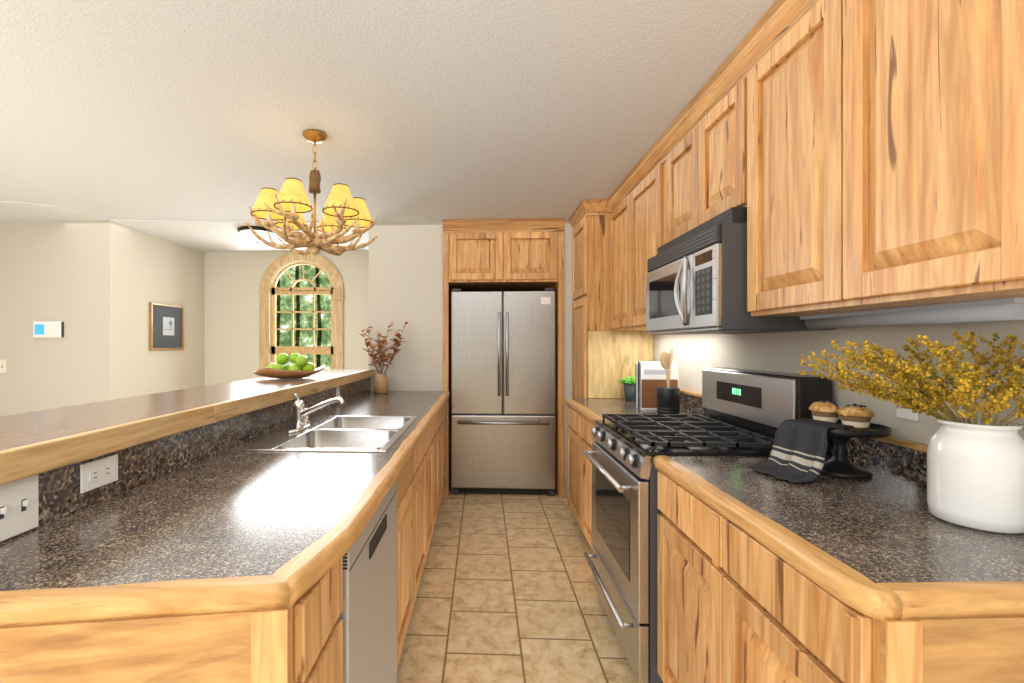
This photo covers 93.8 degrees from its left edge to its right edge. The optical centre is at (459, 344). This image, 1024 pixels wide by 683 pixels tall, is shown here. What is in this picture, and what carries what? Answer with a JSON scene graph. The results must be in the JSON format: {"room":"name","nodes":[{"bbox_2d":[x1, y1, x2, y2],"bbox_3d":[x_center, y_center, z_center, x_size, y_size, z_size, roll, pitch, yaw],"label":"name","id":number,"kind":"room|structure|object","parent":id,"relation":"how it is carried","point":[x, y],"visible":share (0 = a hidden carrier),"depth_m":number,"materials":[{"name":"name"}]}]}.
{"room":"kitchen","nodes":[
{"label":"kitchen","id":0,"kind":"room"},
{"bbox_2d":[0,220,109,415],"bbox_3d":[-3.945,0.120,4.813,2.050,2.360,1.470,0,0,3],"label":"wall","id":1,"kind":"structure","parent":0,"point":[54,270],"depth_m":4.05,"materials":[{"name":"beige paint"}]},
{"bbox_2d":[0,359,6,372],"bbox_3d":[-3.906,0.185,4.067,0.070,0.115,0.016,0,0,3],"label":"switch plate","id":2,"kind":"object","parent":1,"relation":"attached to","point":[3,365],"visible":1,"depth_m":4.07,"materials":[{"name":"beige plastic"}]},
{"bbox_2d":[33,321,63,337],"bbox_3d":[-3.487,-0.128,4.041,0.252,0.141,0.028,0,0,3],"label":"wall panel","id":3,"kind":"object","parent":1,"relation":"attached to","point":[48,329],"visible":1,"depth_m":4.03,"materials":[{"name":"white plastic"}]},
{"bbox_2d":[110,221,204,399],"bbox_3d":[-2.921,0.126,4.714,0.004,2.348,1.368,0,0,3],"label":"wall","id":4,"kind":"structure","parent":0,"point":[146,269],"depth_m":4.50,"materials":[{"name":"beige paint"}]},
{"bbox_2d":[149,302,183,349],"bbox_3d":[-2.906,-0.172,4.745,0.022,0.455,0.495,0,0,3],"label":"framed picture","id":5,"kind":"object","parent":4,"relation":"attached to","point":[166,326],"visible":1,"depth_m":4.73,"materials":[{"name":"brown wood"}]},
{"bbox_2d":[205,251,368,385],"bbox_3d":[-1.806,0.120,5.395,2.165,2.360,0.100,0,0,3],"label":"wall","id":6,"kind":"structure","parent":0,"point":[232,281],"depth_m":5.37,"materials":[{"name":"beige paint"}]},
{"bbox_2d":[259,252,343,377],"bbox_3d":[-1.765,-0.134,5.367,1.016,1.827,0.152,0,0,3],"label":"window","id":7,"kind":"structure","parent":6,"relation":"in","point":[335,291],"depth_m":5.34,"materials":[{"name":"brown wood"}]},
{"bbox_2d":[0,0,775,251],"bbox_3d":[-1.896,-1.104,1.620,6.655,0.112,7.650,0,0,3],"label":"ceiling","id":8,"kind":"structure","parent":0,"point":[425,110],"depth_m":2.08,"materials":[{"name":"white paint"}]},
{"bbox_2d":[237,226,276,243],"bbox_3d":[-1.849,-0.987,4.365,0.340,0.122,0.340,0,0,3],"label":"flush ceiling light","id":9,"kind":"object","parent":8,"relation":"attached to","point":[245,232],"visible":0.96,"depth_m":4.26,"materials":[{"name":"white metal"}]},
{"bbox_2d":[245,129,376,255],"bbox_3d":[-0.728,-0.755,2.398,0.615,0.608,0.641,0,0,3],"label":"chandelier","id":10,"kind":"object","parent":8,"relation":"hanging from","point":[290,204],"visible":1,"depth_m":2.32,"materials":[{"name":"yellow fabric"}]},
{"bbox_2d":[369,221,442,390],"bbox_3d":[-0.431,0.120,4.742,0.645,2.360,1.270,0,0,3],"label":"wall","id":11,"kind":"structure","parent":0,"point":[405,271],"depth_m":4.11,"materials":[{"name":"beige paint"}]},
{"bbox_2d":[397,487,637,682],"bbox_3d":[-1.896,1.350,1.619,6.655,0.100,7.650,0,0,3],"label":"floor","id":12,"kind":"structure","parent":0,"point":[506,592],"depth_m":2.39,"materials":[{"name":"tile"}]},
{"bbox_2d":[0,565,347,682],"bbox_3d":[-0.593,0.868,0.882,0.660,0.865,0.374,0,0,3],"label":"base cabinet","id":13,"kind":"object","parent":12,"relation":"on","point":[301,647],"depth_m":0.77,"materials":[{"name":"brown wood"}]},
{"bbox_2d":[0,369,371,472],"bbox_3d":[-1.084,0.233,2.294,0.472,0.040,3.677,0,0,3],"label":"countertop","id":14,"kind":"structure","parent":13,"relation":"on","point":[30,438],"depth_m":1.45,"materials":[{"name":"grey stone"}]},
{"bbox_2d":[253,352,325,378],"bbox_3d":[-1.052,0.127,2.955,0.433,0.166,0.296,0,0,3],"label":"fruit bowl","id":15,"kind":"object","parent":14,"relation":"on","point":[301,368],"visible":1,"depth_m":2.89,"materials":[{"name":"green food"}]},
{"bbox_2d":[0,389,449,660],"bbox_3d":[-0.505,0.418,2.382,0.689,0.043,3.406,0,0,3],"label":"countertop","id":16,"kind":"structure","parent":13,"relation":"on","point":[197,561],"depth_m":0.92,"materials":[{"name":"grey stone"}]},
{"bbox_2d":[280,389,351,432],"bbox_3d":[-0.642,0.304,2.202,0.271,0.174,0.245,0,0,3],"label":"faucet","id":17,"kind":"object","parent":16,"relation":"on","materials":[{"name":"silver metal"}]},
{"bbox_2d":[240,413,419,452],"bbox_3d":[-0.524,0.484,2.195,0.550,0.186,0.865,0,0,3],"label":"sink","id":18,"kind":"object","parent":16,"relation":"in","point":[366,432],"depth_m":2.17,"materials":[{"name":"silver metal"}]},
{"bbox_2d":[359,322,408,393],"bbox_3d":[-0.618,0.106,3.909,0.419,0.580,0.292,0,0,3],"label":"vase","id":19,"kind":"object","parent":16,"relation":"on","point":[381,383],"visible":1,"depth_m":3.87,"materials":[{"name":"brown"}]},
{"bbox_2d":[348,473,403,682],"bbox_3d":[-0.563,0.868,1.406,0.668,0.865,0.677,0,0,3],"label":"base cabinet","id":20,"kind":"object","parent":12,"relation":"on","point":[376,569],"depth_m":1.37,"materials":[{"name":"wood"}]},
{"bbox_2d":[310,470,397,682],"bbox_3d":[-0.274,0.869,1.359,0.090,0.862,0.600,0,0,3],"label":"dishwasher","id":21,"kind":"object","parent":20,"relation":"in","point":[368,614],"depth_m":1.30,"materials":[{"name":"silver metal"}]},
{"bbox_2d":[404,449,419,641],"bbox_3d":[-0.541,0.868,1.940,0.660,0.865,0.522,0,0,3],"label":"base cabinet","id":22,"kind":"object","parent":12,"relation":"on","point":[412,474],"depth_m":2.06,"materials":[{"name":"brown wood"}]},
{"bbox_2d":[420,429,431,580],"bbox_3d":[-0.520,0.868,2.370,0.660,0.865,0.588,0,0,3],"label":"base cabinet","id":23,"kind":"object","parent":12,"relation":"on","point":[426,445],"depth_m":2.55,"materials":[{"name":"brown wood"}]},
{"bbox_2d":[432,425,435,534],"bbox_3d":[-0.500,0.868,2.780,0.660,0.865,0.498,0,0,3],"label":"base cabinet","id":24,"kind":"object","parent":12,"relation":"on","point":[433,426],"depth_m":2.96,"materials":[{"name":"brown wood"}]},
{"bbox_2d":[436,417,439,519],"bbox_3d":[-0.482,0.868,3.154,0.660,0.865,0.497,0,0,3],"label":"base cabinet","id":25,"kind":"object","parent":12,"relation":"on","point":[437,418],"depth_m":3.26,"materials":[{"name":"brown wood"}]},
{"bbox_2d":[440,409,443,504],"bbox_3d":[-0.464,0.868,3.520,0.660,0.865,0.497,0,0,3],"label":"base cabinet","id":26,"kind":"object","parent":12,"relation":"on","point":[441,410],"depth_m":3.62,"materials":[{"name":"brown wood"}]},
{"bbox_2d":[444,405,446,488],"bbox_3d":[-0.447,0.868,3.864,0.660,0.865,0.440,0,0,3],"label":"base cabinet","id":27,"kind":"object","parent":12,"relation":"on","point":[445,406],"depth_m":3.94,"materials":[{"name":"brown wood"}]},
{"bbox_2d":[451,288,555,495],"bbox_3d":[0.393,0.407,4.443,0.898,1.785,0.846,0,0,3],"label":"fridge","id":28,"kind":"object","parent":12,"relation":"on","point":[503,391],"visible":1,"depth_m":4.08,"materials":[{"name":"grey metal"}]},
{"bbox_2d":[443,218,564,497],"bbox_3d":[0.393,0.121,4.455,1.026,2.358,0.903,0,0,3],"label":"surround","id":29,"kind":"object","parent":12,"relation":"on","point":[522,254],"visible":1,"depth_m":4.04,"materials":[{"name":"brown wood"}]},
{"bbox_2d":[569,200,653,398],"bbox_3d":[1.188,0.122,3.761,0.496,2.356,0.522,0,0,3],"label":"tall cabinet","id":30,"kind":"object","parent":12,"relation":"on","point":[601,357],"depth_m":3.51,"materials":[{"name":"brown wood"}]},
{"bbox_2d":[582,367,831,682],"bbox_3d":[0.970,0.708,2.065,0.734,1.185,0.736,0,0,3],"label":"range","id":31,"kind":"object","parent":12,"relation":"on","point":[747,412],"visible":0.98,"depth_m":1.87,"materials":[{"name":"grey metal"}]},
{"bbox_2d":[565,389,1023,682],"bbox_3d":[1.034,0.790,2.116,0.644,1.019,2.774,0,0,3],"label":"base cabinets","id":32,"kind":"object","parent":12,"relation":"on","point":[882,574],"visible":0.85,"depth_m":1.04,"materials":[{"name":"brown wood"}]},
{"bbox_2d":[617,376,634,400],"bbox_3d":[1.220,0.311,3.377,0.175,0.170,0.164,0,0,3],"label":"succulent","id":33,"kind":"object","parent":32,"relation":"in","point":[629,386],"visible":0.81,"depth_m":3.34,"materials":[{"name":"grey stone"}]},
{"bbox_2d":[617,376,634,384],"bbox_3d":[1.220,0.255,3.377,0.175,0.059,0.164,0,0,3],"label":"plant","id":34,"kind":"object","parent":33,"relation":"on","point":[629,380],"depth_m":3.36,"materials":[{"name":"green plant"}]},
{"bbox_2d":[623,383,634,400],"bbox_3d":[1.218,0.337,3.380,0.104,0.118,0.102,0,0,3],"label":"pot","id":35,"kind":"object","parent":33,"relation":"on","point":[629,388],"depth_m":3.34,"materials":[{"name":"grey ceramic"}]},
{"bbox_2d":[635,361,677,409],"bbox_3d":[1.213,0.250,2.930,0.223,0.292,0.103,0,0,3],"label":"cookbooks","id":36,"kind":"object","parent":32,"relation":"on","point":[650,377],"visible":0.81,"depth_m":2.88,"materials":[{"name":"brown"}]},
{"bbox_2d":[657,347,679,413],"bbox_3d":[1.200,0.205,2.735,0.122,0.381,0.122,0,0,3],"label":"utensil crock","id":37,"kind":"object","parent":32,"relation":"on","point":[668,399],"visible":0.96,"depth_m":2.70,"materials":[{"name":"black ceramic"}]},
{"bbox_2d":[657,386,679,413],"bbox_3d":[1.200,0.322,2.735,0.122,0.149,0.122,0,0,3],"label":"pot","id":38,"kind":"object","parent":37,"relation":"on","point":[668,398],"depth_m":2.68,"materials":[{"name":"black ceramic"}]},
{"bbox_2d":[746,400,891,482],"bbox_3d":[1.103,0.286,1.467,0.387,0.219,0.260,0,0,3],"label":"cake stand","id":39,"kind":"object","parent":32,"relation":"on","point":[798,451],"visible":1,"depth_m":1.43,"materials":[{"name":"black"}]},
{"bbox_2d":[746,418,854,482],"bbox_3d":[1.036,0.317,1.441,0.254,0.156,0.203,0,0,3],"label":"towel","id":40,"kind":"object","parent":39,"relation":"hanging from","point":[799,448],"depth_m":1.44,"materials":[{"name":"grey fabric"}]},
{"bbox_2d":[798,330,1023,533],"bbox_3d":[1.038,0.180,1.046,0.471,0.432,0.705,0,0,3],"label":"flower vase","id":41,"kind":"object","parent":32,"relation":"on","point":[975,472],"visible":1,"depth_m":1.04,"materials":[{"name":"white ceramic"}]},
{"bbox_2d":[564,220,573,497],"bbox_3d":[1.202,0.120,4.662,0.565,2.360,1.270,0,0,3],"label":"wall","id":42,"kind":"structure","parent":0,"point":[568,230],"depth_m":4.04,"materials":[{"name":"beige paint"}]},
{"bbox_2d":[654,319,1023,457],"bbox_3d":[1.378,0.120,1.459,0.100,2.360,7.650,0,0,3],"label":"wall","id":43,"kind":"structure","parent":0,"point":[694,355],"depth_m":1.65,"materials":[{"name":"beige paint"}]},
{"bbox_2d":[609,180,624,331],"bbox_3d":[1.249,-0.578,3.218,0.321,0.956,0.561,0,0,3],"label":"upper cabinet","id":44,"kind":"object","parent":43,"relation":"attached to","point":[617,201],"depth_m":3.29,"materials":[{"name":"brown wood"}]},
{"bbox_2d":[625,140,660,331],"bbox_3d":[1.224,-0.578,2.709,0.321,0.956,0.708,0,0,3],"label":"upper cabinet","id":45,"kind":"object","parent":43,"relation":"attached to","point":[642,185],"depth_m":2.85,"materials":[{"name":"brown wood"}]},
{"bbox_2d":[661,112,684,227],"bbox_3d":[1.200,-0.774,2.209,0.321,0.564,0.433,0,0,3],"label":"upper cabinet","id":46,"kind":"object","parent":43,"relation":"attached to","point":[673,138],"depth_m":2.32,"materials":[{"name":"brown wood"}]},
{"bbox_2d":[685,60,728,211],"bbox_3d":[1.185,-0.774,1.900,0.321,0.564,0.433,0,0,3],"label":"upper cabinet","id":47,"kind":"object","parent":43,"relation":"attached to","point":[706,115],"depth_m":1.96,"materials":[{"name":"brown wood"}]},
{"bbox_2d":[637,200,844,335],"bbox_3d":[1.128,-0.271,2.057,0.450,0.439,0.732,0,0,3],"label":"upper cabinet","id":48,"kind":"object","parent":43,"relation":"attached to","point":[689,271],"depth_m":1.89,"materials":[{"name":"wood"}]},
{"bbox_2d":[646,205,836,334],"bbox_3d":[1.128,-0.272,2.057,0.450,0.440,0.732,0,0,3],"label":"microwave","id":49,"kind":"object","parent":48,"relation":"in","point":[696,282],"depth_m":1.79,"materials":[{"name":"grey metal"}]},
{"bbox_2d":[729,0,936,319],"bbox_3d":[1.163,-0.578,1.458,0.321,0.956,0.590,0,0,3],"label":"upper cabinet","id":50,"kind":"object","parent":43,"relation":"attached to","point":[809,165],"depth_m":1.52,"materials":[{"name":"brown wood"}]},
{"bbox_2d":[896,387,918,420],"bbox_3d":[1.321,0.164,1.405,0.008,0.115,0.070,0,0,3],"label":"outlet","id":51,"kind":"object","parent":43,"relation":"attached to","point":[903,413],"visible":0.17,"depth_m":1.39,"materials":[{"name":"white plastic"}]},
{"bbox_2d":[813,0,1023,311],"bbox_3d":[1.142,-0.578,1.035,0.321,0.956,0.520,0,0,3],"label":"upper cabinet","id":52,"kind":"object","parent":43,"relation":"attached to","point":[918,105],"depth_m":1.03,"materials":[{"name":"brown wood"}]},
{"label":"outside","id":53,"kind":"structure","parent":0,"visible":0},
{"bbox_2d":[276,265,330,368],"bbox_3d":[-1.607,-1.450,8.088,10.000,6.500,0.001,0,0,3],"label":"trees","id":54,"kind":"object","parent":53,"point":[303,320],"depth_m":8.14,"materials":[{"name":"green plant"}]}
]}

